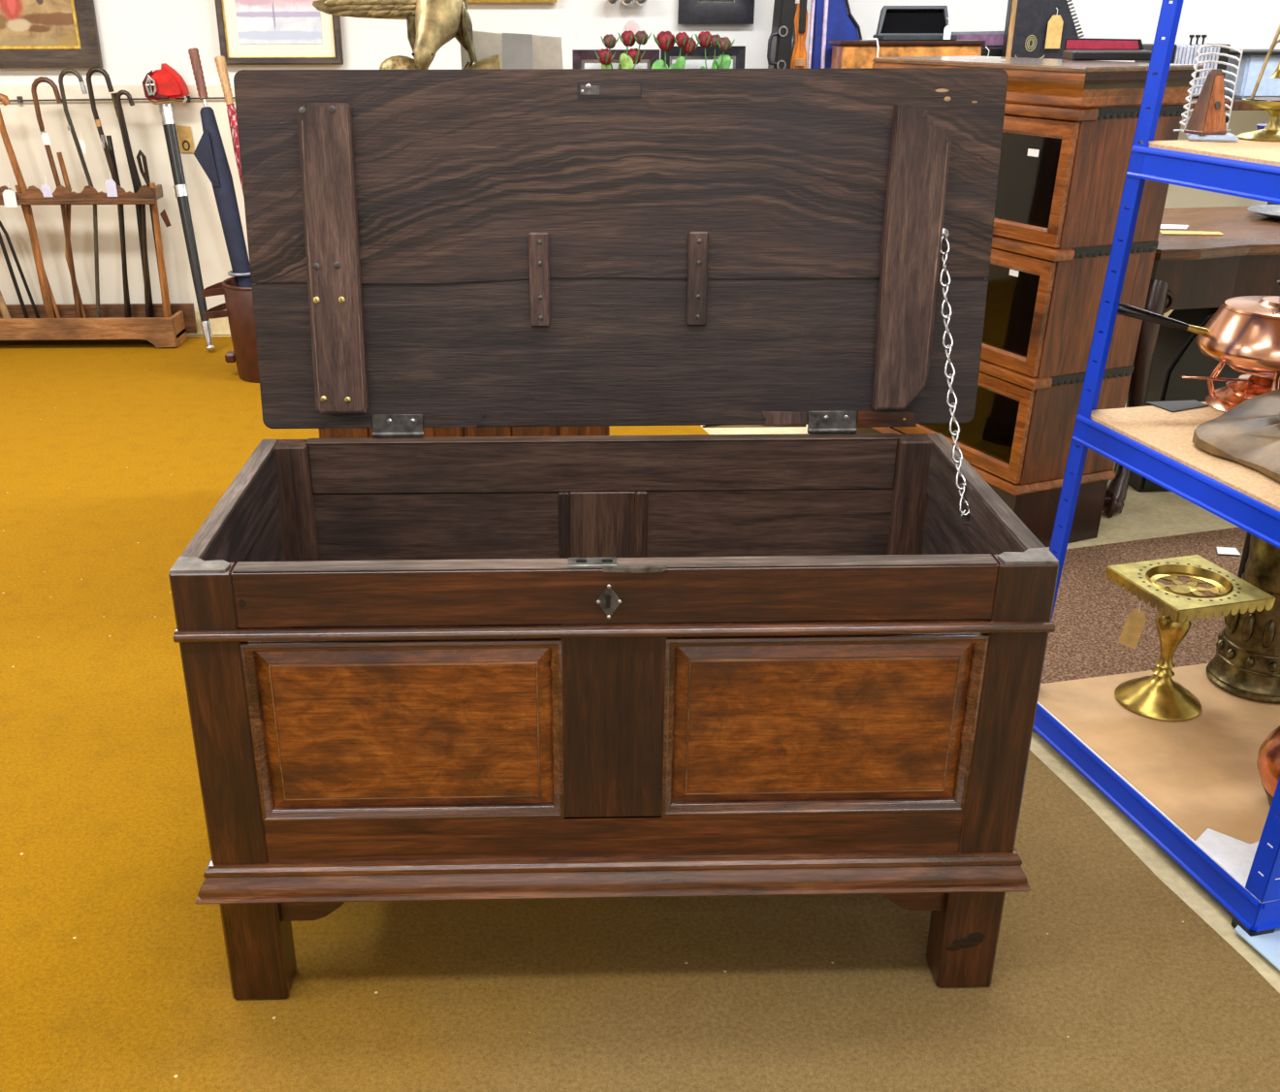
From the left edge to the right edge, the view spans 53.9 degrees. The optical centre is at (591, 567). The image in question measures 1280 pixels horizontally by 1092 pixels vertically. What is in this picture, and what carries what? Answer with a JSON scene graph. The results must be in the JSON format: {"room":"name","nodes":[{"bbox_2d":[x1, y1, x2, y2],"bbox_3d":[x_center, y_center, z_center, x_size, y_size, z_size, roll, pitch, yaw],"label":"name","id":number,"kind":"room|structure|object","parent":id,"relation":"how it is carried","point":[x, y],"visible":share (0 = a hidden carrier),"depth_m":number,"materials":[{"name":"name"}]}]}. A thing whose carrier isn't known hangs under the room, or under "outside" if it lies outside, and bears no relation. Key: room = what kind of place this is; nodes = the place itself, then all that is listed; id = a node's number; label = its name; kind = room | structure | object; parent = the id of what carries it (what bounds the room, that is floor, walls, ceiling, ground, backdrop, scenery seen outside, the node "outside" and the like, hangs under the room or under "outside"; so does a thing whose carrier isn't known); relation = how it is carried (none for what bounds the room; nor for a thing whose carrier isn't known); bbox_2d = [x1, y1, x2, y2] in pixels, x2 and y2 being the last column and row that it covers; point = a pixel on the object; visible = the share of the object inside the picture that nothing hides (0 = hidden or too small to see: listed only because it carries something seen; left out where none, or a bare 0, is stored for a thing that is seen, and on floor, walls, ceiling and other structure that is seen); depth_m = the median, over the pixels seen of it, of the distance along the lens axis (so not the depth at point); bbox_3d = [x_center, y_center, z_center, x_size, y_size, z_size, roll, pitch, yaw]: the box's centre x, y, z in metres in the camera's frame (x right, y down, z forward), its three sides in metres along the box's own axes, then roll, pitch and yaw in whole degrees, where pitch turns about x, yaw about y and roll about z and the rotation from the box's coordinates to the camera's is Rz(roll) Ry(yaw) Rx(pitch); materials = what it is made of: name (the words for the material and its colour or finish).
{"room":"antique shop","nodes":[
{"label":"antique shop","id":0,"kind":"room"},
{"bbox_2d":[0,0,1279,205],"bbox_3d":[-0.070,-2.474,5.681,10.000,2.800,0.200,-1,24,-1],"label":"wall","id":1,"kind":"structure","parent":0,"point":[136,37],"depth_m":5.61,"materials":[{"name":"white paint"}]},
{"bbox_2d":[0,0,102,68],"bbox_3d":[-2.623,-2.516,5.458,0.888,0.655,0.030,-1,24,-1],"label":"oil painting","id":2,"kind":"object","parent":1,"relation":"attached to","point":[33,33],"visible":0.94,"depth_m":5.54,"materials":[{"name":"brown paint"}]},
{"bbox_2d":[0,0,76,45],"bbox_3d":[-2.623,-2.520,5.466,0.704,0.471,0.005,-1,24,-1],"label":"art","id":3,"kind":"object","parent":2,"relation":"attached to","point":[22,22],"depth_m":5.52},
{"bbox_2d":[0,96,235,102],"bbox_3d":[-2.866,-2.096,5.642,4.200,0.029,0.021,-1,24,-1],"label":"trim","id":4,"kind":"structure","parent":1,"relation":"attached to","point":[19,98],"depth_m":5.65,"materials":[{"name":"metal"}]},
{"bbox_2d":[176,125,194,152],"bbox_3d":[-1.850,-1.951,5.732,0.070,0.118,0.007,-1,24,-1],"label":"tag","id":5,"kind":"object","parent":1,"relation":"attached to","point":[184,134],"visible":0.98,"depth_m":5.73,"materials":[{"name":"beige paper"}]},
{"bbox_2d":[214,0,343,64],"bbox_3d":[-1.378,-2.535,5.480,0.535,0.643,0.030,-1,24,-1],"label":"print","id":6,"kind":"object","parent":1,"relation":"attached to","point":[250,32],"visible":0.95,"depth_m":5.56,"materials":[{"name":"white paper"}]},
{"bbox_2d":[234,0,322,44],"bbox_3d":[-1.378,-2.538,5.488,0.367,0.475,0.005,-1,24,-1],"label":"art","id":7,"kind":"object","parent":6,"relation":"attached to","point":[256,21],"depth_m":5.55,"materials":[{"name":"paper"}]},
{"bbox_2d":[466,0,556,2],"bbox_3d":[-0.593,-2.722,5.417,0.880,0.532,0.030,-1,24,-1],"label":"gilt frame","id":8,"kind":"object","parent":1,"relation":"attached to","point":[467,1],"visible":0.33,"depth_m":5.52,"materials":[{"name":"gold metal"}]},
{"bbox_2d":[606,0,647,5],"bbox_3d":[0.150,-2.508,5.502,0.220,0.095,0.080,-1,24,-1],"label":"wall hook","id":9,"kind":"object","parent":1,"relation":"attached to","point":[610,2],"visible":1,"depth_m":5.49,"materials":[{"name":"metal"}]},
{"bbox_2d":[625,20,636,33],"bbox_3d":[0.175,-2.393,5.595,0.048,0.070,0.002,-1,24,-1],"label":"tag","id":10,"kind":"object","parent":1,"relation":"attached to","point":[630,24],"visible":0.73,"depth_m":5.59,"materials":[{"name":"pink paper"}]},
{"bbox_2d":[0,84,1270,310],"bbox_3d":[-0.966,-1.714,5.875,8.200,1.015,0.015,-1,24,-1],"label":"wall","id":11,"kind":"structure","parent":1,"relation":"attached to","point":[144,121],"depth_m":5.85,"materials":[{"name":"beige paint"}]},
{"bbox_2d":[186,309,1173,335],"bbox_3d":[-0.965,-1.193,6.101,8.200,0.120,0.020,-1,24,-1],"label":"baseboard","id":12,"kind":"structure","parent":1,"relation":"attached to","point":[219,326],"depth_m":6.08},
{"bbox_2d":[677,0,754,24],"bbox_3d":[0.550,-2.575,5.510,0.333,0.360,0.030,-1,24,-1],"label":"frame","id":13,"kind":"object","parent":1,"relation":"attached to","point":[689,12],"visible":1,"depth_m":5.55,"materials":[{"name":"black metal"}]},
{"bbox_2d":[186,334,1279,992],"bbox_3d":[0.033,0.681,2.125,10.000,0.118,9.250,-1,24,-1],"label":"floor","id":14,"kind":"structure","parent":0,"point":[1144,515],"depth_m":2.61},
{"bbox_2d":[0,336,1279,1091],"bbox_3d":[-1.494,0.672,2.002,6.902,0.002,8.900,-1,24,-1],"label":"carpet","id":15,"kind":"object","parent":14,"relation":"on","point":[114,454],"visible":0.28,"depth_m":2.09,"materials":[{"name":"yellow carpet"}]},
{"bbox_2d":[0,182,197,348],"bbox_3d":[-2.547,-1.386,5.787,1.328,0.730,0.208,-1,24,-1],"label":"rack","id":16,"kind":"object","parent":15,"relation":"on","point":[170,325],"visible":1,"depth_m":5.80,"materials":[{"name":"brown wood"}]},
{"bbox_2d":[0,290,11,318],"bbox_3d":[-2.792,-1.401,5.786,0.167,0.646,0.036,-4,24,-8],"label":"stick","id":17,"kind":"object","parent":16,"relation":"on","point":[3,307],"visible":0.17,"depth_m":5.87,"materials":[{"name":"brown wood"}]},
{"bbox_2d":[2,182,17,207],"bbox_3d":[-2.596,-1.663,5.616,0.055,0.106,0.022,-1,24,-1],"label":"price tag","id":18,"kind":"object","parent":16,"relation":"hanging from","point":[10,200],"visible":1,"depth_m":5.61,"materials":[{"name":"paper"}]},
{"bbox_2d":[0,232,29,318],"bbox_3d":[-2.730,-1.478,5.772,0.184,0.795,0.024,-2,24,-4],"label":"stick","id":19,"kind":"object","parent":16,"relation":"on","point":[2,244],"visible":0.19,"depth_m":5.83,"materials":[{"name":"metal"}]},
{"bbox_2d":[0,220,39,318],"bbox_3d":[-2.720,-1.509,5.780,0.261,0.844,0.022,-1,24,-1],"label":"stick","id":20,"kind":"object","parent":16,"relation":"on","point":[1,224],"visible":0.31,"depth_m":5.83,"materials":[{"name":"metal"}]},
{"bbox_2d":[0,93,54,318],"bbox_3d":[-2.570,-1.593,5.705,0.108,1.057,0.045,-6,24,-13],"label":"stick","id":21,"kind":"object","parent":16,"relation":"on","point":[4,99],"visible":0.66,"depth_m":5.71,"materials":[{"name":"wood"}]},
{"bbox_2d":[14,185,61,318],"bbox_3d":[-2.546,-1.423,5.810,0.110,0.662,0.020,-2,24,-4],"label":"stick","id":22,"kind":"object","parent":16,"relation":"on","point":[53,303],"visible":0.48,"depth_m":5.87,"materials":[{"name":"wood"}]},
{"bbox_2d":[41,176,53,196],"bbox_3d":[-2.434,-1.700,5.624,0.045,0.086,0.022,-1,24,-1],"label":"price tag","id":23,"kind":"object","parent":16,"relation":"hanging from","point":[47,191],"visible":1,"depth_m":5.62,"materials":[{"name":"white paper"}]},
{"bbox_2d":[31,76,81,318],"bbox_3d":[-2.382,-1.624,5.701,0.127,1.116,0.036,-1,24,-1],"label":"stick","id":24,"kind":"object","parent":16,"relation":"on","point":[40,80],"visible":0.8,"depth_m":5.62,"materials":[{"name":"brown wood"}]},
{"bbox_2d":[41,127,51,144],"bbox_3d":[-2.410,-1.911,5.563,0.036,0.081,0.022,-1,24,-1],"label":"price tag","id":25,"kind":"object","parent":24,"relation":"hanging from","point":[45,136],"visible":1,"depth_m":5.56,"materials":[{"name":"paper"}]},
{"bbox_2d":[56,152,86,318],"bbox_3d":[-2.392,-1.490,5.786,0.084,0.802,0.026,2,24,6],"label":"stick","id":26,"kind":"object","parent":16,"relation":"on","point":[59,154],"visible":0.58,"depth_m":5.71,"materials":[{"name":"wood"}]},
{"bbox_2d":[58,68,100,318],"bbox_3d":[-2.269,-1.640,5.696,0.130,1.150,0.033,-1,24,-1],"label":"stick","id":27,"kind":"object","parent":16,"relation":"on","point":[63,73],"visible":0.85,"depth_m":5.61,"materials":[{"name":"brown wood"}]},
{"bbox_2d":[78,132,86,154],"bbox_3d":[-2.268,-1.888,5.599,0.030,0.091,0.022,-1,24,-1],"label":"price tag","id":28,"kind":"object","parent":27,"relation":"hanging from","point":[81,143],"visible":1,"depth_m":5.59,"materials":[{"name":"paper"}]},
{"bbox_2d":[85,66,129,318],"bbox_3d":[-2.144,-1.645,5.697,0.115,1.157,0.036,-1,24,-1],"label":"stick","id":29,"kind":"object","parent":16,"relation":"on","point":[93,70],"visible":0.88,"depth_m":5.61,"materials":[{"name":"brown wood"}]},
{"bbox_2d":[105,171,117,196],"bbox_3d":[-2.147,-1.712,5.626,0.045,0.106,0.022,-1,24,-1],"label":"price tag","id":30,"kind":"object","parent":16,"relation":"on","point":[111,185],"visible":1,"depth_m":5.62,"materials":[{"name":"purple paper"}]},
{"bbox_2d":[105,135,131,318],"bbox_3d":[-2.159,-1.522,5.772,0.063,0.871,0.023,4,24,10],"label":"stick","id":31,"kind":"object","parent":16,"relation":"on","point":[109,138],"visible":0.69,"depth_m":5.63,"materials":[{"name":"wood"}]},
{"bbox_2d":[110,92,154,317],"bbox_3d":[-2.077,-1.608,5.744,0.072,1.051,0.040,-1,24,-1],"label":"stick","id":32,"kind":"object","parent":16,"relation":"on","point":[138,207],"visible":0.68,"depth_m":5.72,"materials":[{"name":"black wood"}]},
{"bbox_2d":[115,90,150,317],"bbox_3d":[-2.053,-1.603,5.718,0.098,1.063,0.034,-1,24,-1],"label":"stick","id":33,"kind":"object","parent":16,"relation":"on","point":[119,93],"visible":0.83,"depth_m":5.65,"materials":[{"name":"wood"}]},
{"bbox_2d":[136,149,159,281],"bbox_3d":[-2.012,-1.497,5.783,0.043,0.812,0.047,-1,24,-1],"label":"stick","id":34,"kind":"object","parent":16,"relation":"on","point":[145,175],"visible":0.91,"depth_m":5.64,"materials":[{"name":"brown wood"}]},
{"bbox_2d":[142,63,215,351],"bbox_3d":[-1.857,-1.608,5.665,0.190,1.220,0.356,-5,24,-11],"label":"stick","id":35,"kind":"object","parent":15,"relation":"on","point":[163,85],"visible":1,"depth_m":5.63,"materials":[{"name":"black metal"}]},
{"bbox_2d":[142,63,189,99],"bbox_3d":[-1.883,-2.142,5.548,0.180,0.148,0.109,-1,24,-1],"label":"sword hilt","id":36,"kind":"object","parent":35,"relation":"on","point":[165,83],"depth_m":5.52,"materials":[{"name":"red fabric"}]},
{"bbox_2d":[201,276,259,383],"bbox_3d":[-1.400,-1.018,5.348,0.369,0.406,0.328,14,27,29],"label":"umbrella stand","id":37,"kind":"object","parent":15,"relation":"on","point":[239,301],"visible":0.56,"depth_m":5.23,"materials":[{"name":"wood"}]},
{"bbox_2d":[188,47,253,287],"bbox_3d":[-1.546,-1.518,5.306,0.125,1.236,0.414,-21,31,-39],"label":"umbrella","id":38,"kind":"object","parent":37,"relation":"in","point":[209,152],"visible":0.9,"depth_m":5.26,"materials":[{"name":"blue fabric"}]},
{"bbox_2d":[214,55,243,193],"bbox_3d":[-1.434,-1.520,5.350,0.068,1.206,0.445,-16,28,-32],"label":"umbrella","id":39,"kind":"object","parent":37,"relation":"in","point":[220,61],"visible":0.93,"depth_m":5.27,"materials":[{"name":"red fabric"}]},
{"bbox_2d":[318,30,609,438],"bbox_3d":[-0.374,-0.824,3.688,0.880,1.380,0.500,-1,24,-1],"label":"cabinet","id":40,"kind":"object","parent":15,"relation":"on","point":[491,431],"depth_m":3.58,"materials":[{"name":"brown wood"}]},
{"bbox_2d":[312,0,501,69],"bbox_3d":[-0.496,-1.490,3.409,0.522,0.352,0.248,-1,24,-1],"label":"bird sculpture","id":41,"kind":"object","parent":40,"relation":"on","point":[431,24],"visible":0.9,"depth_m":3.40,"materials":[{"name":"brown metal"}]},
{"bbox_2d":[168,67,1059,999],"bbox_3d":[0.044,-0.063,2.005,1.282,1.337,0.678,-1,24,-1],"label":"chest","id":42,"kind":"object","parent":15,"relation":"on","point":[416,667],"visible":1,"depth_m":2.04,"materials":[{"name":"brown wood"}]},
{"bbox_2d":[1184,96,1278,204],"bbox_3d":[1.542,-1.503,5.578,3.500,1.098,0.700,-1,24,-1],"label":"table","id":43,"kind":"object","parent":15,"relation":"on","point":[1237,105],"visible":0.02,"depth_m":5.07,"materials":[{"name":"brown wood"}]},
{"bbox_2d":[572,49,659,68],"bbox_3d":[0.105,-2.190,5.558,0.380,0.180,0.102,-1,24,-1],"label":"photo frame","id":44,"kind":"object","parent":43,"relation":"on","point":[581,58],"visible":0.33,"depth_m":5.49,"materials":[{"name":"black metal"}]},
{"bbox_2d":[594,30,651,68],"bbox_3d":[0.134,-2.150,5.369,0.240,0.259,0.147,-1,24,-1],"label":"plant","id":45,"kind":"object","parent":43,"relation":"on","point":[628,38],"visible":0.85,"depth_m":5.33,"materials":[{"name":"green plant"}]},
{"bbox_2d":[651,31,699,68],"bbox_3d":[0.357,-2.145,5.359,0.206,0.258,0.138,-1,24,-1],"label":"plant","id":46,"kind":"object","parent":43,"relation":"on","point":[665,41],"visible":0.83,"depth_m":5.31,"materials":[{"name":"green plant"}]},
{"bbox_2d":[660,45,745,68],"bbox_3d":[0.485,-2.200,5.562,0.370,0.194,0.102,-1,24,-1],"label":"photo frame","id":47,"kind":"object","parent":43,"relation":"on","point":[696,59],"visible":0.32,"depth_m":5.50,"materials":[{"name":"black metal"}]},
{"bbox_2d":[694,31,735,68],"bbox_3d":[0.520,-2.150,5.370,0.166,0.256,0.138,-1,24,-1],"label":"plant","id":48,"kind":"object","parent":43,"relation":"on","point":[705,40],"visible":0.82,"depth_m":5.32,"materials":[{"name":"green plant"}]},
{"bbox_2d":[829,39,985,68],"bbox_3d":[1.282,-2.049,5.179,0.585,0.222,0.240,-1,24,-1],"label":"wooden box","id":49,"kind":"object","parent":43,"relation":"on","point":[846,53],"visible":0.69,"depth_m":5.05,"materials":[{"name":"orange wood"}]},
{"bbox_2d":[866,37,879,57],"bbox_3d":[1.125,-2.062,5.050,0.054,0.112,0.018,15,28,30],"label":"ribbon","id":50,"kind":"object","parent":49,"relation":"hanging from","point":[868,39],"visible":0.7,"depth_m":5.03,"materials":[{"name":"paper"}]},
{"bbox_2d":[872,5,957,40],"bbox_3d":[1.319,-2.214,5.123,0.300,0.132,0.189,-1,24,-1],"label":"box","id":51,"kind":"object","parent":49,"relation":"on","point":[895,22],"visible":0.82,"depth_m":5.16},
{"bbox_2d":[943,17,951,39],"bbox_3d":[1.421,-2.155,5.032,0.028,0.081,0.022,-1,24,-1],"label":"price tag","id":52,"kind":"object","parent":49,"relation":"on","point":[947,29],"visible":1,"depth_m":5.03,"materials":[{"name":"paper"}]},
{"bbox_2d":[950,31,1004,56],"bbox_3d":[1.650,-2.139,5.345,0.320,0.254,0.200,-1,24,-1],"label":"instrument case","id":53,"kind":"object","parent":43,"relation":"on","point":[994,40],"visible":0.07,"depth_m":5.34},
{"bbox_2d":[1001,0,1085,59],"bbox_3d":[1.883,-2.178,5.151,0.378,0.480,0.054,-1,24,-1],"label":"autoharp","id":54,"kind":"object","parent":43,"relation":"on","point":[1026,20],"visible":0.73,"depth_m":5.12,"materials":[{"name":"black wood"}]},
{"bbox_2d":[1044,7,1063,48],"bbox_3d":[1.879,-2.192,5.114,0.062,0.156,0.022,-1,24,-1],"label":"price tag","id":55,"kind":"object","parent":54,"relation":"hanging from","point":[1055,23],"visible":1,"depth_m":5.11,"materials":[{"name":"beige paper"}]},
{"bbox_2d":[1134,34,1230,96],"bbox_3d":[2.434,-2.074,5.207,0.320,0.241,0.160,-1,24,-1],"label":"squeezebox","id":56,"kind":"object","parent":43,"relation":"on","point":[1182,53],"visible":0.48,"depth_m":5.13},
{"bbox_2d":[1224,49,1279,97],"bbox_3d":[2.898,-2.068,5.270,0.550,0.180,0.330,-1,24,-1],"label":"storage box","id":57,"kind":"object","parent":43,"relation":"on","point":[1252,60],"visible":0.5,"depth_m":5.15,"materials":[{"name":"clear plastic"}]},
{"bbox_2d":[854,55,1203,546],"bbox_3d":[1.189,-0.813,3.759,0.426,1.298,0.893,-10,26,-21],"label":"bookcase","id":58,"kind":"object","parent":14,"relation":"on","point":[1070,126],"visible":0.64,"depth_m":3.38,"materials":[{"name":"brown wood"}]},
{"bbox_2d":[968,46,1005,61],"bbox_3d":[1.085,-1.411,3.455,0.100,0.037,0.022,-1,24,-1],"label":"price tag","id":59,"kind":"object","parent":58,"relation":"on","point":[987,58],"visible":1,"depth_m":3.45,"materials":[{"name":"paper"}]},
{"bbox_2d":[1062,37,1151,60],"bbox_3d":[1.472,-1.475,3.581,0.220,0.055,0.180,4,24,9],"label":"box","id":60,"kind":"object","parent":58,"relation":"on","point":[1075,48],"visible":0.92,"depth_m":3.63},
{"bbox_2d":[1040,527,1247,683],"bbox_3d":[1.504,0.093,3.299,1.318,0.010,0.815,-5,24,-12],"label":"rug","id":61,"kind":"object","parent":14,"relation":"on","point":[1091,612],"visible":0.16,"depth_m":3.22,"materials":[{"name":"brown carpet"}]},
{"bbox_2d":[1216,546,1240,554],"bbox_3d":[1.812,-0.047,3.591,0.061,0.002,0.053,4,24,9],"label":"paper scrap","id":62,"kind":"object","parent":61,"relation":"on","point":[1221,550],"visible":1,"depth_m":3.59,"materials":[{"name":"white paper"}]},
{"bbox_2d":[1237,531,1250,577],"bbox_3d":[1.454,-0.049,2.786,0.019,0.655,0.108,15,28,30],"label":"rod","id":63,"kind":"object","parent":61,"relation":"on","point":[1245,553],"visible":0.02,"depth_m":2.80,"materials":[{"name":"black metal"}]},
{"bbox_2d":[1032,0,1279,936],"bbox_3d":[1.357,-0.394,2.114,0.708,1.850,0.792,-5,24,-12],"label":"shelving unit","id":64,"kind":"object","parent":14,"relation":"on","point":[1194,786],"visible":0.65,"depth_m":2.33,"materials":[{"name":"blue metal"}]},
{"bbox_2d":[1145,399,1208,412],"bbox_3d":[1.166,-0.324,2.499,0.102,0.002,0.072,-9,25,-20],"label":"sheet","id":65,"kind":"object","parent":64,"relation":"on","point":[1169,405],"visible":1,"depth_m":2.49,"materials":[{"name":"grey paper"}]},
{"bbox_2d":[1105,554,1275,721],"bbox_3d":[1.223,0.150,2.635,0.233,0.271,0.228,-6,24,-14],"label":"pedestal stand","id":66,"kind":"object","parent":64,"relation":"on","point":[1157,696],"visible":1,"depth_m":2.60,"materials":[{"name":"gold metal"}]},
{"bbox_2d":[1118,601,1146,649],"bbox_3d":[1.122,0.115,2.604,0.044,0.109,0.013,20,31,38],"label":"price tag","id":67,"kind":"object","parent":66,"relation":"hanging from","point":[1135,623],"visible":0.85,"depth_m":2.61,"materials":[{"name":"beige paper"}]},
{"bbox_2d":[1117,280,1279,412],"bbox_3d":[1.240,-0.430,2.437,0.444,0.248,0.276,-1,24,-1],"label":"chafing dish","id":68,"kind":"object","parent":64,"relation":"on","point":[1244,332],"visible":0.93,"depth_m":2.40,"materials":[{"name":"orange metal"}]},
{"bbox_2d":[1184,132,1238,142],"bbox_3d":[1.123,-0.781,2.280,0.081,0.010,0.108,8,25,19],"label":"glass tray","id":69,"kind":"object","parent":64,"relation":"on","point":[1228,137],"visible":0.83,"depth_m":2.24,"materials":[{"name":"clear glass"}]},
{"bbox_2d":[1184,68,1229,135],"bbox_3d":[1.111,-0.830,2.244,0.069,0.109,0.046,-6,24,-14],"label":"metronome","id":70,"kind":"object","parent":69,"relation":"on","point":[1208,116],"visible":1,"depth_m":2.23,"materials":[{"name":"wood"}]},
{"bbox_2d":[1173,44,1243,132],"bbox_3d":[1.119,-0.868,2.280,0.102,0.148,0.027,-6,24,-13],"label":"wire rack","id":71,"kind":"object","parent":69,"relation":"on","point":[1187,117],"visible":0.78,"depth_m":2.27,"materials":[{"name":"white metal"}]},
{"bbox_2d":[1192,388,1279,482],"bbox_3d":[1.301,-0.240,2.142,0.445,0.134,0.445,-1,24,-1],"label":"dish","id":72,"kind":"object","parent":64,"relation":"on","point":[1247,434],"visible":1,"depth_m":2.20,"materials":[{"name":"stone"}]},
{"bbox_2d":[1206,533,1279,703],"bbox_3d":[1.457,0.081,2.667,0.220,0.370,0.202,10,26,22],"label":"brass vase","id":73,"kind":"object","parent":64,"relation":"on","point":[1245,663],"visible":0.8,"depth_m":2.65,"materials":[{"name":"gold metal"}]},
{"bbox_2d":[1236,25,1279,141],"bbox_3d":[1.233,-0.915,2.224,0.120,0.300,0.120,-1,24,-1],"label":"stand","id":74,"kind":"object","parent":64,"relation":"on","point":[1270,132],"visible":1,"depth_m":2.25,"materials":[{"name":"gold metal"}]},
{"bbox_2d":[1242,96,1279,109],"bbox_3d":[1.233,-0.832,2.260,0.120,0.018,0.120,-1,24,-1],"label":"bowl","id":75,"kind":"object","parent":74,"relation":"on","point":[1266,103],"depth_m":2.24,"materials":[{"name":"gold metal"}]},
{"bbox_2d":[1256,123,1267,129],"bbox_3d":[1.303,-0.822,2.365,0.100,0.016,0.100,-1,24,-1],"label":"dish","id":76,"kind":"object","parent":64,"relation":"on","point":[1261,126],"visible":0.29,"depth_m":2.37,"materials":[{"name":"ceramic"}]},
{"bbox_2d":[1256,725,1279,817],"bbox_3d":[1.363,0.307,2.233,0.308,0.306,0.239,-1,24,-1],"label":"copper kettle","id":77,"kind":"object","parent":64,"relation":"on","point":[1268,756],"visible":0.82,"depth_m":2.26,"materials":[{"name":"orange metal"}]},
{"bbox_2d":[1102,206,1279,516],"bbox_3d":[2.119,-0.719,4.154,1.247,0.805,0.817,-4,24,-8],"label":"desk","id":78,"kind":"object","parent":14,"relation":"on","point":[1189,272],"visible":0.52,"depth_m":3.70,"materials":[{"name":"brown wood"}]},
{"bbox_2d":[1160,224,1188,229],"bbox_3d":[1.800,-1.065,3.936,0.143,0.002,0.087,5,24,12],"label":"paper sheet","id":79,"kind":"object","parent":78,"relation":"on","point":[1163,226],"visible":0.64,"depth_m":3.93,"materials":[{"name":"white paper"}]},
{"bbox_2d":[1159,230,1223,235],"bbox_3d":[1.817,-1.013,3.817,0.182,0.004,0.063,3,24,8],"label":"paper card","id":80,"kind":"object","parent":78,"relation":"on","point":[1188,233],"visible":0.93,"depth_m":3.81,"materials":[{"name":"yellow paper"}]},
{"bbox_2d":[1247,204,1279,219],"bbox_3d":[2.305,-1.150,4.102,0.310,0.022,0.310,-1,24,-1],"label":"plate","id":81,"kind":"object","parent":78,"relation":"on","point":[1270,210],"visible":1,"depth_m":4.18,"materials":[{"name":"silver metal"}]},
{"bbox_2d":[1114,307,1272,491],"bbox_3d":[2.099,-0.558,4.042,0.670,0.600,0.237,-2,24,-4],"label":"office chair","id":82,"kind":"object","parent":14,"relation":"on","point":[1177,353],"visible":0.18,"depth_m":3.93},
{"bbox_2d":[1234,925,1279,970],"bbox_3d":[1.300,0.618,2.084,0.414,0.004,0.254,-7,25,-16],"label":"paper","id":83,"kind":"object","parent":14,"relation":"on","point":[1267,945],"visible":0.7,"depth_m":2.08,"materials":[{"name":"white paper"}]},
{"bbox_2d":[767,0,862,68],"bbox_3d":[0.933,-2.384,5.227,0.412,0.812,0.188,-1,24,-1],"label":"case","id":84,"kind":"object","parent":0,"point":[830,19],"visible":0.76,"depth_m":5.24,"materials":[{"name":"blue fabric"}]},
{"bbox_2d":[790,0,808,68],"bbox_3d":[0.865,-2.300,5.199,0.070,0.665,0.113,-1,24,-1],"label":"violin","id":85,"kind":"object","parent":84,"relation":"in","point":[798,58],"visible":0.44,"depth_m":5.22,"materials":[{"name":"brown wood"}]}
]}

